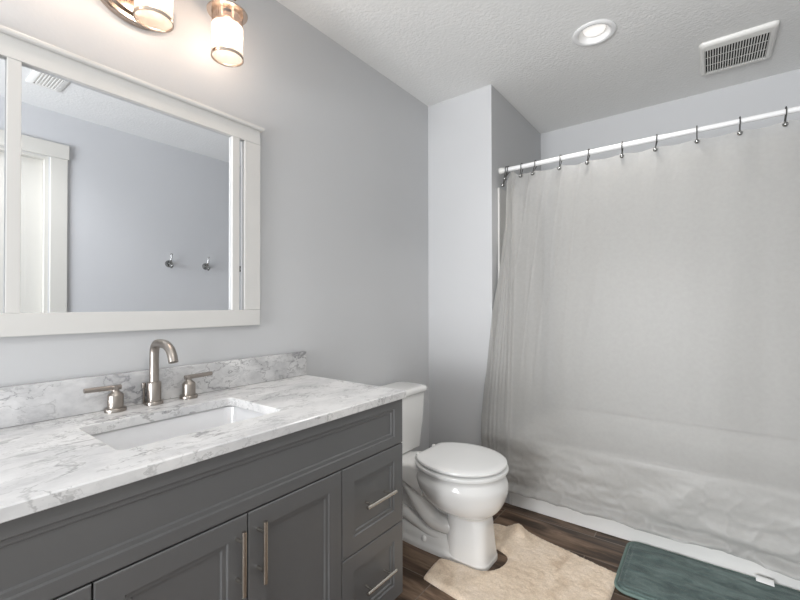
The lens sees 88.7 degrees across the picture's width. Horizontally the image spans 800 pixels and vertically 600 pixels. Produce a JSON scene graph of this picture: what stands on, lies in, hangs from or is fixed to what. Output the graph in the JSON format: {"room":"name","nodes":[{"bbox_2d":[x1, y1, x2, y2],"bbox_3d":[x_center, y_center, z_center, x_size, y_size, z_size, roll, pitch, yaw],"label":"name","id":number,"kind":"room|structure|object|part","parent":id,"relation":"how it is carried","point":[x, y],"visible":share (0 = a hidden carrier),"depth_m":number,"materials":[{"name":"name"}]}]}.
{"room":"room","nodes":[
{"label":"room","id":0,"kind":"room"},
{"bbox_2d":[0,0,428,450],"bbox_3d":[-0.551,-0.058,1.785,0.100,2.440,4.280,-1,-1,37],"label":"wall","id":1,"kind":"structure","parent":0,"point":[344,147],"depth_m":1.84,"materials":[{"name":"paint"}]},
{"bbox_2d":[0,25,264,336],"bbox_3d":[-0.820,-0.301,1.320,0.035,0.796,0.862,-1,-1,37],"label":"wall mirror","id":2,"kind":"object","parent":1,"relation":"attached to","point":[128,203],"visible":1,"depth_m":1.25,"materials":[{"name":"white wood"}]},
{"bbox_3d":[-0.826,-0.656,1.327,0.021,0.057,0.838,-1,-1,37],"label":"rail","id":3,"kind":"part","parent":2,"relation":"part of","materials":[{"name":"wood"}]},
{"bbox_3d":[-0.825,0.067,1.321,0.021,0.061,0.838,-1,-1,37],"label":"rail","id":4,"kind":"part","parent":2,"relation":"part of","materials":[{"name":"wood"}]},
{"bbox_3d":[-0.821,-0.692,1.323,0.035,0.013,0.862,-1,-1,37],"label":"cap moulding","id":5,"kind":"part","parent":2,"relation":"part of","materials":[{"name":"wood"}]},
{"bbox_2d":[100,0,173,32],"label":"vanity light","id":6,"kind":"object","parent":1,"relation":"attached to","point":[153,15],"depth_m":1.29,"materials":[{"name":"metal"}]},
{"bbox_2d":[0,351,305,428],"bbox_3d":[-0.811,0.279,1.334,0.022,0.104,1.272,-1,-1,37],"label":"backsplash","id":7,"kind":"structure","parent":1,"relation":"attached to","point":[22,404],"depth_m":1.27,"materials":[{"name":"stone"}]},
{"bbox_2d":[206,0,247,28],"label":"vanity light","id":8,"kind":"object","parent":1,"relation":"attached to","point":[228,13],"depth_m":1.42,"materials":[{"name":"metal"}]},
{"bbox_2d":[223,11,231,28],"bbox_3d":[-0.603,-0.979,1.431,0.032,0.044,0.032,-1,-1,37],"label":"socket","id":9,"kind":"object","parent":8,"relation":"attached to","point":[227,15],"depth_m":1.42,"materials":[{"name":"glass"}]},
{"bbox_2d":[211,46,243,66],"label":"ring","id":10,"kind":"object","parent":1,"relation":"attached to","point":[220,47],"depth_m":1.42,"materials":[{"name":"metal"}]},
{"bbox_2d":[428,85,540,502],"bbox_3d":[0.671,-0.051,2.864,0.545,2.440,0.885,-1,-1,37],"label":"wall","id":11,"kind":"structure","parent":0,"point":[472,135],"depth_m":2.54,"materials":[{"name":"paint"}]},
{"bbox_2d":[498,106,799,173],"bbox_3d":[1.249,-0.793,2.021,1.602,0.038,0.038,-1,-1,37],"label":"curtain rod","id":12,"kind":"object","parent":11,"relation":"attached to","point":[797,108],"visible":0.95,"depth_m":2.01,"materials":[{"name":"white metal"}]},
{"bbox_2d":[585,149,589,164],"bbox_3d":[1.007,-0.766,2.194,0.020,0.093,0.058,-1,-1,37],"label":"curtain ring","id":13,"kind":"object","parent":12,"relation":"hanging from","point":[587,161],"visible":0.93,"depth_m":2.18,"materials":[{"name":"metal"}]},
{"bbox_2d":[620,141,623,157],"bbox_3d":[1.139,-0.767,2.094,0.020,0.093,0.058,-1,-1,37],"label":"curtain ring","id":14,"kind":"object","parent":12,"relation":"hanging from","point":[621,155],"visible":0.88,"depth_m":2.08,"materials":[{"name":"metal"}]},
{"bbox_2d":[653,134,657,151],"bbox_3d":[1.254,-0.768,2.007,0.020,0.093,0.058,-1,-1,37],"label":"curtain ring","id":15,"kind":"object","parent":12,"relation":"hanging from","point":[655,149],"visible":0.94,"depth_m":1.99,"materials":[{"name":"metal"}]},
{"bbox_2d":[694,126,699,143],"bbox_3d":[1.385,-0.770,1.908,0.020,0.093,0.058,-1,-1,37],"label":"curtain ring","id":16,"kind":"object","parent":12,"relation":"hanging from","point":[696,141],"visible":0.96,"depth_m":1.89,"materials":[{"name":"metal"}]},
{"bbox_2d":[737,116,742,135],"bbox_3d":[1.507,-0.771,1.815,0.020,0.093,0.058,-1,-1,37],"label":"curtain ring","id":17,"kind":"object","parent":12,"relation":"hanging from","point":[739,132],"visible":0.99,"depth_m":1.80,"materials":[{"name":"metal"}]},
{"bbox_2d":[782,106,788,126],"bbox_3d":[1.623,-0.772,1.727,0.020,0.093,0.058,-1,-1,37],"label":"curtain ring","id":18,"kind":"object","parent":12,"relation":"hanging from","point":[785,123],"visible":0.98,"depth_m":1.71,"materials":[{"name":"metal"}]},
{"bbox_3d":[0.717,-0.764,2.414,0.020,0.093,0.058,-1,-1,37],"label":"curtain ring","id":19,"kind":"object","parent":12,"relation":"hanging from","visible":0},
{"bbox_2d":[481,120,799,580],"bbox_3d":[1.162,0.164,1.957,1.636,1.873,0.214,-1,-1,37],"label":"shower curtain","id":20,"kind":"object","parent":19,"relation":"hanging from","point":[643,369],"visible":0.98,"depth_m":1.90,"materials":[{"name":"white fabric"}]},
{"bbox_2d":[395,503,637,599],"bbox_3d":[0.157,1.202,0.925,2.250,0.100,4.780,-1,-1,37],"label":"floor","id":21,"kind":"structure","parent":0,"point":[604,550],"depth_m":1.90,"materials":[{"name":"brown wood"}]},
{"bbox_2d":[0,399,402,599],"bbox_3d":[-0.579,0.757,1.154,0.599,0.798,1.260,-1,-1,37],"label":"vanity cabinet","id":22,"kind":"object","parent":21,"relation":"on","point":[315,512],"visible":0.96,"depth_m":0.99,"materials":[{"name":"paint"}]},
{"bbox_3d":[-0.665,0.657,0.626,0.022,0.280,0.314,-1,-1,37],"label":"drawer","id":23,"kind":"part","parent":22,"relation":"part of","materials":[{"name":"paint"}]},
{"bbox_3d":[-0.474,0.791,0.876,0.022,0.544,0.312,-1,-1,37],"label":"door","id":24,"kind":"part","parent":22,"relation":"part of","materials":[{"name":"paint"}]},
{"bbox_2d":[0,351,405,523],"bbox_3d":[-0.590,0.290,1.166,0.577,0.130,1.272,-1,-1,37],"label":"countertop","id":25,"kind":"structure","parent":22,"relation":"on","point":[50,457],"depth_m":1.10,"materials":[{"name":"stone"}]},
{"bbox_2d":[83,339,212,412],"bbox_3d":[-0.735,0.226,1.268,0.173,0.208,0.372,-1,-1,37],"label":"faucet","id":26,"kind":"object","parent":25,"relation":"on","point":[115,398],"visible":1,"depth_m":1.28,"materials":[{"name":"silver metal"}]},
{"bbox_3d":[-0.864,0.259,1.191,0.015,0.017,0.093,0,-1,35],"label":"lever","id":27,"kind":"part","parent":26,"relation":"part of","materials":[{"name":"silver metal"}]},
{"bbox_3d":[-0.847,0.291,1.217,0.056,0.076,0.056,-1,-1,37],"label":"handle","id":28,"kind":"part","parent":26,"relation":"part of","materials":[{"name":"silver metal"}]},
{"bbox_3d":[-0.812,0.295,1.296,0.012,0.066,0.012,-1,-1,37],"label":"lift rod","id":29,"kind":"part","parent":26,"relation":"part of","materials":[{"name":"silver metal"}]},
{"bbox_3d":[-0.735,0.226,1.266,0.171,0.208,0.052,-1,-1,37],"label":"spout","id":30,"kind":"part","parent":26,"relation":"part of","materials":[{"name":"silver metal"}]},
{"bbox_3d":[-0.717,0.293,1.389,0.056,0.076,0.056,-1,-1,37],"label":"handle","id":31,"kind":"part","parent":26,"relation":"part of","materials":[{"name":"silver metal"}]},
{"bbox_3d":[-0.696,0.261,1.413,0.015,0.017,0.093,-1,-1,40],"label":"lever","id":32,"kind":"part","parent":26,"relation":"part of","materials":[{"name":"silver metal"}]},
{"bbox_2d":[91,406,265,449],"bbox_3d":[-0.591,0.426,1.138,0.330,0.140,0.472,-1,-1,37],"label":"sink basin","id":33,"kind":"object","parent":25,"relation":"in","point":[151,432],"visible":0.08,"depth_m":1.24,"materials":[{"name":"ceramic"}]},
{"bbox_3d":[-0.374,0.616,0.962,0.038,0.151,0.012,-1,-1,37],"label":"handle","id":34,"kind":"part","parent":22,"relation":"part of","materials":[{"name":"metal"}]},
{"bbox_3d":[-0.339,0.617,1.008,0.038,0.151,0.012,-1,-1,37],"label":"handle","id":35,"kind":"part","parent":22,"relation":"part of","materials":[{"name":"metal"}]},
{"bbox_3d":[-0.282,0.793,1.130,0.022,0.544,0.317,-1,-1,37],"label":"door","id":36,"kind":"part","parent":22,"relation":"part of","materials":[{"name":"paint"}]},
{"bbox_3d":[-0.092,0.663,1.383,0.022,0.280,0.308,-1,-1,37],"label":"drawer","id":37,"kind":"part","parent":22,"relation":"part of","materials":[{"name":"paint"}]},
{"bbox_3d":[-0.091,0.936,1.380,0.022,0.262,0.308,-1,-1,37],"label":"drawer","id":38,"kind":"part","parent":22,"relation":"part of","materials":[{"name":"paint"}]},
{"bbox_3d":[-0.068,0.933,1.362,0.038,0.012,0.148,-1,-1,37],"label":"handle","id":39,"kind":"part","parent":22,"relation":"part of","materials":[{"name":"metal"}]},
{"bbox_3d":[-0.068,0.661,1.365,0.038,0.012,0.148,-1,-1,37],"label":"handle","id":40,"kind":"part","parent":22,"relation":"part of","materials":[{"name":"metal"}]},
{"bbox_2d":[380,382,508,570],"bbox_3d":[0.157,0.815,1.988,0.748,0.695,0.468,-1,-1,37],"label":"toilet","id":41,"kind":"object","parent":21,"relation":"on","point":[452,492],"visible":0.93,"depth_m":1.83,"materials":[{"name":"ceramic"}]},
{"bbox_3d":[-0.057,0.486,2.154,0.211,0.034,0.468,-1,-1,37],"label":"tank lid","id":42,"kind":"part","parent":41,"relation":"part of","materials":[{"name":"ceramic"}]},
{"bbox_3d":[-0.058,0.654,2.152,0.189,0.301,0.444,-1,-1,37],"label":"tank","id":43,"kind":"part","parent":41,"relation":"part of","materials":[{"name":"ceramic"}]},
{"bbox_3d":[0.293,0.730,1.886,0.394,0.022,0.378,-1,-1,37],"label":"lid","id":44,"kind":"part","parent":41,"relation":"part of","materials":[{"name":"plastic"}]},
{"bbox_3d":[0.293,0.756,1.886,0.406,0.018,0.389,-1,-1,37],"label":"seat","id":45,"kind":"part","parent":41,"relation":"part of","materials":[{"name":"plastic"}]},
{"bbox_3d":[0.282,0.967,1.893,0.436,0.389,0.366,-1,-1,37],"label":"bowl","id":46,"kind":"part","parent":41,"relation":"part of","materials":[{"name":"ceramic"}]},
{"bbox_2d":[424,524,616,599],"bbox_3d":[0.511,1.132,1.724,0.657,0.053,0.643,-1,-1,37],"label":"rug","id":47,"kind":"object","parent":21,"relation":"on","point":[535,568],"visible":0.97,"depth_m":1.69,"materials":[{"name":"beige fabric"}]},
{"bbox_2d":[509,492,799,590],"bbox_3d":[1.487,0.966,2.233,1.502,0.392,0.889,-1,-1,37],"label":"bathtub","id":48,"kind":"object","parent":21,"relation":"on","point":[722,559],"visible":0.12,"depth_m":1.91,"materials":[{"name":"ceramic"}]},
{"bbox_2d":[614,542,799,599],"bbox_3d":[1.300,1.136,1.548,0.830,0.038,0.422,-1,-1,37],"label":"bath mat","id":49,"kind":"object","parent":21,"relation":"on","point":[644,572],"visible":1,"depth_m":1.66,"materials":[{"name":"fabric"}]},
{"bbox_2d":[276,0,799,133],"bbox_3d":[0.303,-1.336,1.148,2.250,0.100,4.280,-1,-1,37],"label":"ceiling","id":50,"kind":"structure","parent":0,"point":[436,51],"depth_m":2.05,"materials":[{"name":"paint"}]},
{"bbox_2d":[572,19,616,46],"bbox_3d":[0.929,-1.305,1.961,0.192,0.070,0.192,-1,-1,37],"label":"recessed light","id":51,"kind":"object","parent":50,"relation":"in","point":[592,33],"visible":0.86,"depth_m":1.97,"materials":[{"name":"white plastic"}]},
{"bbox_3d":[0.930,-1.312,1.958,0.098,0.055,0.098,-1,-1,37],"label":"bulb","id":52,"kind":"part","parent":51,"relation":"part of","materials":[{"name":"white glass"}]},
{"bbox_2d":[699,20,779,75],"bbox_3d":[1.719,-1.269,2.092,0.301,0.020,0.345,-1,-1,37],"label":"ceiling vent","id":53,"kind":"object","parent":50,"relation":"in","point":[757,42],"visible":1,"depth_m":2.06,"materials":[{"name":"white plastic"}]},
{"bbox_2d":[541,69,799,170],"bbox_3d":[1.568,-0.053,2.802,2.050,2.440,0.100,-1,-1,37],"label":"wall","id":54,"kind":"structure","parent":0,"point":[779,91],"depth_m":2.59,"materials":[{"name":"paint"}]},
{"bbox_2d":[497,188,506,276],"bbox_3d":[1.471,-0.079,2.305,1.602,1.697,0.807,-1,-1,37],"label":"tub surround","id":55,"kind":"object","parent":54,"relation":"attached to","point":[501,194],"visible":0.16,"depth_m":2.48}
]}

